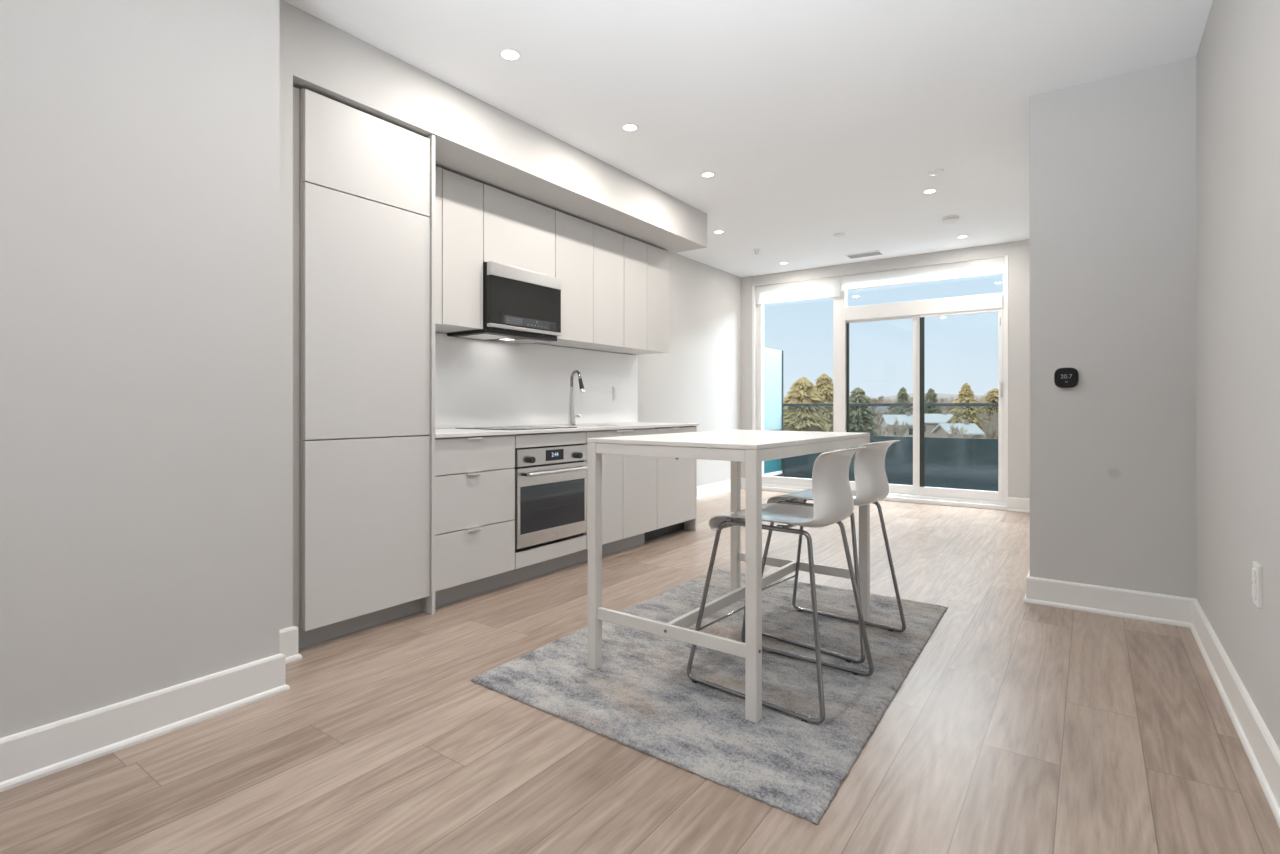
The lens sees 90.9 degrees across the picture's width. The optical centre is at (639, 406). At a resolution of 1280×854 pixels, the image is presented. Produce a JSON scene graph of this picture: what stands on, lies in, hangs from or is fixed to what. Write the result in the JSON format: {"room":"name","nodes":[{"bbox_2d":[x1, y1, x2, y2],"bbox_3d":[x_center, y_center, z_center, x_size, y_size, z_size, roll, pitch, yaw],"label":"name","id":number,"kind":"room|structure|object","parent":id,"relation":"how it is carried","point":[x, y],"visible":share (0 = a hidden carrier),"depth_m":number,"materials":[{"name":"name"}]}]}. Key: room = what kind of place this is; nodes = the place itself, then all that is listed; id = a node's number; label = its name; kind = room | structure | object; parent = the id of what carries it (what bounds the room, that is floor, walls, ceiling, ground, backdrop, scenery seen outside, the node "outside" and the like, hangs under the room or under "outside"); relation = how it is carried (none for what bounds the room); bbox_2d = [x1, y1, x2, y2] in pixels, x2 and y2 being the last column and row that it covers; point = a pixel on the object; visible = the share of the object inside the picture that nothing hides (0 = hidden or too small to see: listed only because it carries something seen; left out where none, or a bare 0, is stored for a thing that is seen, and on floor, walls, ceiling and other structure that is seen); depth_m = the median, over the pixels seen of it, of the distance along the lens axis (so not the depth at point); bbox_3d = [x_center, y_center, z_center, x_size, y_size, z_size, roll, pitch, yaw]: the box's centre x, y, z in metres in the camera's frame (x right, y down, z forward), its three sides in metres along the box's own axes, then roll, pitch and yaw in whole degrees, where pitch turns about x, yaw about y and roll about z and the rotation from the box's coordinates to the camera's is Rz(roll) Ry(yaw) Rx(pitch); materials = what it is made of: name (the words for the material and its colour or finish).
{"room":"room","nodes":[
{"label":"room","id":0,"kind":"room"},
{"bbox_2d":[0,0,278,737],"bbox_3d":[-3.310,-0.312,1.093,1.745,2.735,4.325,0,0,36],"label":"wall","id":1,"kind":"structure","parent":0,"point":[139,139],"depth_m":1.99,"materials":[{"name":"paint"}]},
{"bbox_2d":[0,653,289,791],"bbox_3d":[-2.582,0.986,0.588,0.026,0.138,4.351,0,0,36],"label":"baseboard","id":2,"kind":"structure","parent":1,"relation":"attached to","point":[32,754],"depth_m":1.97,"materials":[{"name":"white wood"}]},
{"bbox_2d":[279,626,301,663],"bbox_3d":[-1.484,0.986,2.568,0.026,0.138,0.199,0,0,36],"label":"baseboard","id":3,"kind":"structure","parent":1,"relation":"attached to","point":[288,637],"depth_m":2.61,"materials":[{"name":"white wood"}]},
{"bbox_2d":[279,0,292,629],"bbox_3d":[-2.106,-0.312,2.998,1.485,2.735,0.173,0,0,36],"label":"wall","id":4,"kind":"structure","parent":0,"point":[285,9],"depth_m":2.61,"materials":[{"name":"paint"}]},
{"bbox_2d":[293,6,706,253],"bbox_3d":[-0.831,-1.534,4.345,0.980,0.291,3.502,0,0,36],"label":"wall","id":5,"kind":"structure","parent":0,"point":[476,140],"depth_m":3.54,"materials":[{"name":"paint"}]},
{"bbox_2d":[435,332,632,434],"bbox_3d":[-1.344,-0.312,4.651,0.800,2.735,3.402,0,0,36],"label":"wall","id":6,"kind":"structure","parent":0,"point":[435,332],"depth_m":5.04,"materials":[{"name":"paint"}]},
{"bbox_2d":[435,166,441,324],"bbox_3d":[-1.365,-0.924,3.615,0.361,0.898,0.272,0,0,36],"label":"filler panel","id":7,"kind":"object","parent":6,"relation":"attached to","point":[438,171],"visible":0.14,"depth_m":3.60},
{"bbox_2d":[435,169,482,332],"bbox_3d":[-1.196,-0.924,3.848,0.365,0.894,0.298,0,0,36],"label":"upper cabinet","id":8,"kind":"object","parent":6,"relation":"attached to","point":[462,197],"visible":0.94,"depth_m":3.74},
{"bbox_2d":[483,184,554,276],"bbox_3d":[-0.922,-1.133,4.231,0.365,0.477,0.635,0,0,36],"label":"upper cabinet","id":9,"kind":"object","parent":6,"relation":"attached to","point":[518,232],"visible":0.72,"depth_m":4.09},
{"bbox_2d":[446,261,560,343],"bbox_3d":[-0.898,-0.670,4.214,0.423,0.434,0.635,0,0,36],"label":"microwave","id":10,"kind":"object","parent":9,"relation":"attached to","point":[521,306],"visible":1,"depth_m":4.05,"materials":[{"name":"black plastic"}]},
{"bbox_2d":[446,327,556,343],"bbox_3d":[-0.915,-0.473,4.226,0.383,0.032,0.635,0,0,36],"label":"hood","id":11,"kind":"object","parent":10,"relation":"attached to","point":[494,334],"depth_m":4.12,"materials":[{"name":"metal"}]},
{"bbox_2d":[435,333,637,428],"bbox_3d":[-0.807,-0.168,4.700,0.014,0.611,2.685,0,0,36],"label":"backsplash","id":12,"kind":"structure","parent":6,"relation":"attached to","point":[479,383],"depth_m":4.64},
{"bbox_2d":[613,386,618,400],"bbox_3d":[-0.210,-0.117,5.512,0.011,0.125,0.080,0,0,36],"label":"wall outlet","id":13,"kind":"object","parent":12,"relation":"attached to","point":[615,388],"visible":1,"depth_m":5.50,"materials":[{"name":"white plastic"}]},
{"bbox_2d":[615,388,617,398],"bbox_3d":[-0.207,-0.117,5.510,0.004,0.095,0.044,0,0,36],"label":"socket","id":14,"kind":"object","parent":13,"relation":"attached to","point":[616,389],"depth_m":5.51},
{"bbox_2d":[537,210,623,348],"bbox_3d":[-0.506,-0.924,4.812,0.365,0.894,0.787,0,0,36],"label":"upper cabinet","id":15,"kind":"object","parent":6,"relation":"attached to","point":[589,257],"visible":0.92,"depth_m":4.68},
{"bbox_2d":[590,235,668,354],"bbox_3d":[-0.083,-0.924,5.403,0.365,0.894,0.658,0,0,36],"label":"upper cabinet","id":16,"kind":"object","parent":6,"relation":"attached to","point":[646,266],"visible":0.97,"depth_m":5.28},
{"bbox_2d":[0,489,1279,853],"bbox_3d":[-0.230,1.115,2.686,4.900,0.120,10.900,0,0,36],"label":"floor","id":17,"kind":"structure","parent":0,"point":[1017,726],"depth_m":1.92,"materials":[{"name":"brown wood"}]},
{"bbox_2d":[293,87,429,648],"bbox_3d":[-1.535,-0.159,3.121,0.660,2.428,0.684,0,0,36],"label":"tall cabinet","id":18,"kind":"object","parent":17,"relation":"on","point":[361,180],"visible":0.83,"depth_m":2.89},
{"bbox_2d":[421,135,434,613],"bbox_3d":[-1.324,-0.165,3.405,0.673,2.440,0.020,0,0,36],"label":"gable panel","id":19,"kind":"object","parent":17,"relation":"on","point":[427,603],"visible":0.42,"depth_m":3.21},
{"bbox_2d":[435,435,514,606],"bbox_3d":[-1.154,0.609,3.640,0.676,0.893,0.559,0,0,36],"label":"base cabinet","id":20,"kind":"object","parent":17,"relation":"on","point":[475,475],"visible":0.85,"depth_m":3.43,"materials":[{"name":"laminate"}]},
{"bbox_2d":[506,431,585,584],"bbox_3d":[-0.810,0.609,4.134,0.660,0.893,0.643,0,0,36],"label":"housing","id":21,"kind":"object","parent":17,"relation":"on","point":[530,562],"visible":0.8,"depth_m":3.94,"materials":[{"name":"white wood"}]},
{"bbox_2d":[514,444,587,550],"bbox_3d":[-0.747,0.548,4.090,0.623,0.594,0.624,0,0,36],"label":"oven","id":22,"kind":"object","parent":21,"relation":"in","point":[551,481],"visible":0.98,"depth_m":3.91,"materials":[{"name":"silver metal"}]},
{"bbox_2d":[578,428,656,562],"bbox_3d":[-0.373,0.609,4.731,0.676,0.893,0.835,0,0,36],"label":"base cabinet","id":23,"kind":"object","parent":17,"relation":"on","point":[629,482],"visible":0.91,"depth_m":4.56,"materials":[{"name":"laminate"}]},
{"bbox_2d":[435,422,698,437],"bbox_3d":[-0.543,0.149,4.493,0.677,0.020,2.656,0,0,36],"label":"countertop","id":24,"kind":"structure","parent":23,"relation":"on","point":[447,432],"depth_m":4.07,"materials":[{"name":"white stone"}]},
{"bbox_2d":[456,426,576,429],"bbox_3d":[-0.803,0.136,4.135,0.520,0.005,0.590,0,0,36],"label":"cooktop","id":25,"kind":"object","parent":24,"relation":"in","point":[495,427],"visible":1,"depth_m":4.10,"materials":[{"name":"black glass"}]},
{"bbox_2d":[567,370,584,424],"bbox_3d":[-0.490,-0.072,4.829,0.118,0.423,0.190,0,0,-14],"label":"faucet","id":26,"kind":"object","parent":24,"relation":"on","point":[571,416],"visible":1,"depth_m":4.86,"materials":[{"name":"silver metal"}]},
{"bbox_2d":[644,426,694,540],"bbox_3d":[0.026,0.607,5.284,0.671,0.889,0.642,0,0,36],"label":"base cabinet","id":27,"kind":"object","parent":17,"relation":"on","point":[675,477],"visible":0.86,"depth_m":5.10,"materials":[{"name":"white laminate"}]},
{"bbox_2d":[684,426,696,530],"bbox_3d":[0.212,0.608,5.563,0.658,0.894,0.020,0,0,36],"label":"end panel","id":28,"kind":"object","parent":17,"relation":"on","point":[690,524],"visible":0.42,"depth_m":5.38,"materials":[{"name":"white wood"}]},
{"bbox_2d":[471,568,947,823],"bbox_3d":[0.474,1.046,2.841,1.418,0.017,2.112,0,0,36],"label":"area rug","id":29,"kind":"object","parent":17,"relation":"on","point":[642,697],"visible":0.79,"depth_m":2.36,"materials":[{"name":"grey carpet"}]},
{"bbox_2d":[587,430,869,722],"bbox_3d":[0.453,0.585,2.784,0.743,0.920,1.225,0,0,37],"label":"table","id":30,"kind":"object","parent":29,"relation":"on","point":[751,447],"visible":0.87,"depth_m":2.42,"materials":[{"name":"wood"}]},
{"bbox_2d":[687,447,873,724],"bbox_3d":[0.529,0.594,2.402,0.559,0.894,0.490,0,0,39],"label":"bar stool","id":31,"kind":"object","parent":29,"relation":"on","point":[833,502],"visible":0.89,"depth_m":2.27,"materials":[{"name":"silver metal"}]},
{"bbox_2d":[762,440,905,663],"bbox_3d":[0.853,0.594,2.893,0.559,0.894,0.490,0,0,42],"label":"bar stool","id":32,"kind":"object","parent":29,"relation":"on","point":[871,481],"visible":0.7,"depth_m":2.75,"materials":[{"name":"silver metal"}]},
{"bbox_2d":[638,253,740,486],"bbox_3d":[0.459,-0.312,7.419,0.510,2.735,3.200,0,0,36],"label":"wall","id":33,"kind":"structure","parent":0,"point":[698,380],"depth_m":7.32,"materials":[{"name":"paint"}]},
{"bbox_2d":[697,480,741,498],"bbox_3d":[0.532,0.986,7.060,0.026,0.138,2.700,0,0,36],"label":"baseboard","id":34,"kind":"structure","parent":33,"relation":"attached to","point":[712,489],"depth_m":7.54,"materials":[{"name":"white wood"}]},
{"bbox_2d":[283,0,1212,276],"bbox_3d":[-0.113,-1.780,2.848,4.900,0.200,11.300,0,0,36],"label":"ceiling","id":35,"kind":"structure","parent":0,"point":[813,121],"depth_m":3.28,"materials":[{"name":"paint"}]},
{"bbox_2d":[499,48,520,60],"bbox_3d":[-0.619,-1.677,3.001,0.104,0.005,0.104,0,0,36],"label":"recessed light","id":36,"kind":"object","parent":35,"relation":"in","point":[508,54],"visible":1,"depth_m":3.00,"materials":[{"name":"white plastic"}]},
{"bbox_2d":[621,123,638,131],"bbox_3d":[-0.060,-1.677,3.782,0.104,0.005,0.104,0,0,36],"label":"recessed light","id":37,"kind":"object","parent":35,"relation":"in","point":[629,127],"visible":1,"depth_m":3.78,"materials":[{"name":"white plastic"}]},
{"bbox_2d":[701,172,714,177],"bbox_3d":[0.490,-1.677,4.550,0.104,0.005,0.104,0,0,36],"label":"recessed light","id":38,"kind":"object","parent":35,"relation":"in","point":[705,174],"visible":1,"depth_m":4.54,"materials":[{"name":"white plastic"}]},
{"bbox_2d":[713,230,723,233],"bbox_3d":[0.756,-1.677,6.038,0.104,0.005,0.104,0,0,36],"label":"recessed light","id":39,"kind":"object","parent":35,"relation":"in","point":[717,231],"visible":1,"depth_m":6.05,"materials":[{"name":"white plastic"}]},
{"bbox_2d":[833,233,844,236],"bbox_3d":[1.940,-1.672,6.138,0.110,0.016,0.110,0,0,36],"label":"cover plate","id":40,"kind":"object","parent":35,"relation":"attached to","point":[836,234],"visible":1,"depth_m":6.12,"materials":[{"name":"white plastic"}]},
{"bbox_2d":[845,250,883,258],"bbox_3d":[2.469,-1.675,6.928,0.370,0.011,0.180,0,0,36],"label":"ceiling vent","id":41,"kind":"object","parent":35,"relation":"in","point":[878,252],"visible":1,"depth_m":6.90,"materials":[{"name":"white plastic"}]},
{"bbox_2d":[923,189,936,193],"bbox_3d":[2.256,-1.677,4.903,0.104,0.005,0.104,0,0,36],"label":"recessed light","id":42,"kind":"object","parent":35,"relation":"in","point":[929,191],"visible":1,"depth_m":4.90,"materials":[{"name":"white plastic"}]},
{"bbox_2d":[927,168,943,175],"bbox_3d":[2.109,-1.672,4.492,0.110,0.016,0.110,0,0,36],"label":"cover plate","id":43,"kind":"object","parent":35,"relation":"attached to","point":[933,172],"visible":1,"depth_m":4.47,"materials":[{"name":"white plastic"}]},
{"bbox_2d":[942,215,959,223],"bbox_3d":[2.759,-1.658,5.589,0.136,0.044,0.136,0,0,36],"label":"smoke detector","id":44,"kind":"object","parent":35,"relation":"attached to","point":[951,219],"visible":1,"depth_m":5.55,"materials":[{"name":"white plastic"}]},
{"bbox_2d":[741,239,1029,498],"bbox_3d":[2.756,-0.312,7.251,3.420,2.735,0.200,0,0,36],"label":"wall","id":45,"kind":"structure","parent":0,"point":[1018,252],"depth_m":6.41,"materials":[{"name":"paint"}]},
{"bbox_2d":[741,478,744,488],"bbox_3d":[1.365,0.986,8.108,0.160,0.138,0.026,0,0,36],"label":"baseboard","id":46,"kind":"structure","parent":45,"relation":"attached to","point":[742,479],"depth_m":8.13,"materials":[{"name":"white wood"}]},
{"bbox_2d":[757,283,841,487],"bbox_3d":[1.956,-0.265,7.826,1.130,2.560,0.095,0,0,36],"label":"window","id":47,"kind":"structure","parent":45,"relation":"in","point":[837,301],"depth_m":7.72,"materials":[{"name":"white plastic"}]},
{"bbox_2d":[756,277,840,304],"bbox_3d":[1.938,-1.426,7.780,1.087,0.238,0.060,0,0,36],"label":"roller blind","id":48,"kind":"object","parent":47,"relation":"attached to","point":[825,287],"visible":1,"depth_m":7.74,"materials":[{"name":"white fabric"}]},
{"bbox_2d":[752,255,1007,505],"bbox_3d":[2.611,-0.268,7.272,2.850,2.555,0.075,0,0,36],"label":"trim","id":49,"kind":"structure","parent":45,"relation":"attached to","point":[754,306],"depth_m":6.43,"materials":[{"name":"white wood"}]},
{"bbox_2d":[762,484,1007,510],"bbox_3d":[2.632,1.019,7.302,2.840,0.072,0.180,0,0,36],"label":"trim","id":50,"kind":"structure","parent":45,"relation":"attached to","point":[766,487],"depth_m":6.86,"materials":[{"name":"white wood"}]},
{"bbox_2d":[840,256,1004,290],"bbox_3d":[3.070,-1.458,6.970,1.690,0.175,0.060,0,0,36],"label":"roller blind","id":51,"kind":"object","parent":45,"relation":"attached to","point":[990,266],"visible":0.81,"depth_m":6.90,"materials":[{"name":"white fabric"}]},
{"bbox_2d":[842,263,1004,501],"bbox_3d":[3.104,-0.265,6.990,1.710,2.560,0.120,0,0,36],"label":"door","id":52,"kind":"structure","parent":45,"relation":"in","point":[918,310],"depth_m":6.94,"materials":[{"name":"white plastic"}]},
{"bbox_2d":[1007,497,1029,512],"bbox_3d":[3.910,0.986,6.286,0.420,0.138,0.026,0,0,36],"label":"baseboard","id":53,"kind":"structure","parent":45,"relation":"attached to","point":[1014,504],"depth_m":6.35,"materials":[{"name":"white wood"}]},
{"bbox_2d":[1030,56,1195,598],"bbox_3d":[3.638,-0.312,4.713,0.970,2.735,3.900,0,0,36],"label":"wall","id":54,"kind":"structure","parent":0,"point":[1113,159],"depth_m":3.19,"materials":[{"name":"paint"}]},
{"bbox_2d":[1054,367,1078,387],"bbox_3d":[2.235,-0.153,3.303,0.108,0.108,0.027,0,0,36],"label":"thermostat","id":55,"kind":"object","parent":54,"relation":"attached to","point":[1068,377],"visible":1,"depth_m":3.29,"materials":[{"name":"black plastic"}]},
{"bbox_2d":[1024,576,1194,627],"bbox_3d":[2.367,0.986,3.209,0.706,0.138,0.026,0,0,36],"label":"baseboard","id":56,"kind":"structure","parent":54,"relation":"attached to","point":[1124,603],"depth_m":3.19,"materials":[{"name":"white wood"}]},
{"bbox_2d":[1196,0,1279,749],"bbox_3d":[0.687,-0.312,0.006,0.290,2.735,7.210,0,0,36],"label":"wall","id":57,"kind":"structure","parent":0,"point":[1238,55],"depth_m":2.12,"materials":[{"name":"paint"}]},
{"bbox_2d":[1190,599,1279,827],"bbox_3d":[0.556,0.986,0.094,0.026,0.138,7.200,0,0,36],"label":"baseboard","id":58,"kind":"structure","parent":57,"relation":"attached to","point":[1263,754],"depth_m":2.02,"materials":[{"name":"white wood"}]},
{"bbox_2d":[1252,561,1261,607],"bbox_3d":[1.849,0.531,1.890,0.014,0.123,0.075,0,0,36],"label":"wall outlet","id":59,"kind":"object","parent":57,"relation":"attached to","point":[1257,568],"visible":1,"depth_m":1.87,"materials":[{"name":"white plastic"}]},
{"bbox_2d":[1252,568,1256,599],"bbox_3d":[1.845,0.531,1.893,0.004,0.088,0.038,0,0,36],"label":"socket","id":60,"kind":"object","parent":59,"relation":"attached to","point":[1254,570],"depth_m":1.88,"materials":[{"name":"white plastic"}]},
{"bbox_3d":[3.615,1.210,7.712,6.100,0.190,1.550,0,0,36],"label":"floor","id":61,"kind":"structure","parent":0,"visible":0},
{"bbox_2d":[764,348,782,476],"bbox_3d":[1.755,0.133,8.967,0.045,1.965,1.345,0,0,36],"label":"divider","id":62,"kind":"object","parent":61,"relation":"on","point":[773,359],"visible":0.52,"depth_m":9.24,"materials":[{"name":"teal glass"}]},
{"bbox_2d":[774,403,997,491],"bbox_3d":[4.015,0.532,8.185,5.800,1.165,0.075,0,0,36],"label":"balcony railing","id":63,"kind":"object","parent":61,"relation":"on","point":[955,463],"visible":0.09,"depth_m":8.25,"materials":[{"name":"glass"}]},
{"label":"outside","id":64,"kind":"structure","parent":0,"visible":0},
{"bbox_3d":[54.879,6.308,231.275,480.000,9.494,400.000,0,0,36],"label":"ground","id":65,"kind":"structure","parent":64,"visible":0},
{"bbox_2d":[783,377,829,431],"bbox_3d":[12.841,4.412,49.883,6.244,13.637,6.495,0,0,-28],"label":"evergreen tree","id":66,"kind":"object","parent":65,"relation":"on","point":[796,418],"visible":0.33,"depth_m":48.92,"materials":[{"name":"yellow plant"}]},
{"bbox_2d":[813,373,832,431],"bbox_3d":[18.580,3.862,63.216,6.240,14.449,6.328,0,0,36],"label":"evergreen tree","id":67,"kind":"object","parent":65,"relation":"on","point":[824,384],"visible":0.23,"depth_m":62.15,"materials":[{"name":"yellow plant"}]},
{"bbox_2d":[849,387,878,435],"bbox_3d":[29.250,3.894,83.789,7.747,13.039,7.644,0,0,36],"label":"evergreen tree","id":68,"kind":"object","parent":65,"relation":"on","point":[860,417],"visible":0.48,"depth_m":82.68,"materials":[{"name":"green plant"}]},
{"bbox_2d":[873,420,887,435],"bbox_3d":[32.915,5.929,93.542,4.223,7.959,7.061,0,0,-23],"label":"bare tree","id":69,"kind":"object","parent":65,"relation":"on","point":[876,423],"visible":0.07,"depth_m":91.68,"materials":[{"name":"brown plant"}]},
{"bbox_2d":[868,406,893,413],"bbox_3d":[79.662,2.747,207.385,9.800,7.094,8.800,0,0,30],"label":"house","id":70,"kind":"structure","parent":65,"relation":"on","point":[883,407],"depth_m":205.84,"materials":[{"name":"grey"}]},
{"bbox_2d":[783,395,997,438],"bbox_3d":[74.220,1.225,248.239,150.005,14.901,191.970,0,0,36],"label":"brushwood","id":71,"kind":"object","parent":65,"relation":"on","point":[992,426],"visible":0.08,"depth_m":157.38,"materials":[{"name":"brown plant"}]},
{"bbox_2d":[878,418,908,436],"bbox_3d":[41.416,5.482,102.223,4.776,7.992,4.489,0,0,-8],"label":"bare tree","id":72,"kind":"object","parent":65,"relation":"on","point":[903,429],"visible":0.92,"depth_m":102.25,"materials":[{"name":"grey plant"}]},
{"bbox_2d":[879,412,912,436],"bbox_3d":[48.975,5.073,118.669,6.300,8.355,5.800,0,0,7],"label":"house","id":73,"kind":"structure","parent":65,"relation":"on","point":[890,419],"depth_m":117.14,"materials":[{"name":"white"}]},
{"bbox_2d":[890,387,912,414],"bbox_3d":[59.267,1.973,142.248,7.510,13.080,8.072,0,0,36],"label":"evergreen tree","id":74,"kind":"object","parent":65,"relation":"on","point":[902,396],"visible":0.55,"depth_m":141.37,"materials":[{"name":"green plant"}]},
{"bbox_2d":[925,388,942,413],"bbox_3d":[70.534,1.795,152.594,7.587,12.852,6.979,0,0,36],"label":"evergreen tree","id":75,"kind":"object","parent":65,"relation":"on","point":[931,396],"visible":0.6,"depth_m":151.78,"materials":[{"name":"green plant"}]},
{"bbox_2d":[925,411,959,436],"bbox_3d":[60.840,4.875,128.622,6.800,8.084,6.800,0,0,-37],"label":"house","id":76,"kind":"structure","parent":65,"relation":"on","point":[931,420],"depth_m":126.85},
{"bbox_2d":[931,420,984,438],"bbox_3d":[47.769,5.948,94.935,5.300,8.071,5.800,0,0,1],"label":"house","id":77,"kind":"structure","parent":65,"relation":"on","point":[940,429],"depth_m":94.03,"materials":[{"name":"white"}]},
{"bbox_2d":[945,423,975,437],"bbox_3d":[45.241,5.956,88.677,4.486,7.988,4.773,0,0,-31],"label":"bare tree","id":78,"kind":"object","parent":65,"relation":"on","point":[956,432],"visible":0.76,"depth_m":88.79,"materials":[{"name":"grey plant"}]},
{"bbox_2d":[947,383,991,438],"bbox_3d":[60.477,2.236,116.422,9.274,13.543,9.938,0,0,36],"label":"evergreen tree","id":79,"kind":"object","parent":65,"relation":"on","point":[965,394],"visible":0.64,"depth_m":115.66,"materials":[{"name":"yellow plant"}]},
{"bbox_2d":[977,412,990,438],"bbox_3d":[68.419,4.511,127.483,4.584,8.162,4.877,0,0,36],"label":"bare tree","id":80,"kind":"object","parent":65,"relation":"on","point":[983,415],"visible":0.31,"depth_m":126.94,"materials":[{"name":"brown plant"}]},
{"bbox_2d":[979,388,997,421],"bbox_3d":[88.344,1.525,158.143,13.432,12.503,14.882,0,0,36],"label":"evergreen tree","id":81,"kind":"object","parent":65,"relation":"on","point":[992,396],"visible":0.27,"depth_m":157.13,"materials":[{"name":"green plant"}]},
{"bbox_2d":[987,424,997,438],"bbox_3d":[59.235,5.283,102.973,4.076,8.140,5.500,0,0,-1],"label":"bare tree","id":82,"kind":"object","parent":65,"relation":"on","point":[993,434],"visible":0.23,"depth_m":104.01,"materials":[{"name":"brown plant"}]},
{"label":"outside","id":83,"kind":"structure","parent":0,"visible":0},
{"bbox_2d":[876,393,984,402],"bbox_3d":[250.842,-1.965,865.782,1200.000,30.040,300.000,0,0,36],"label":"ridge","id":84,"kind":"object","parent":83,"point":[942,396],"depth_m":690.51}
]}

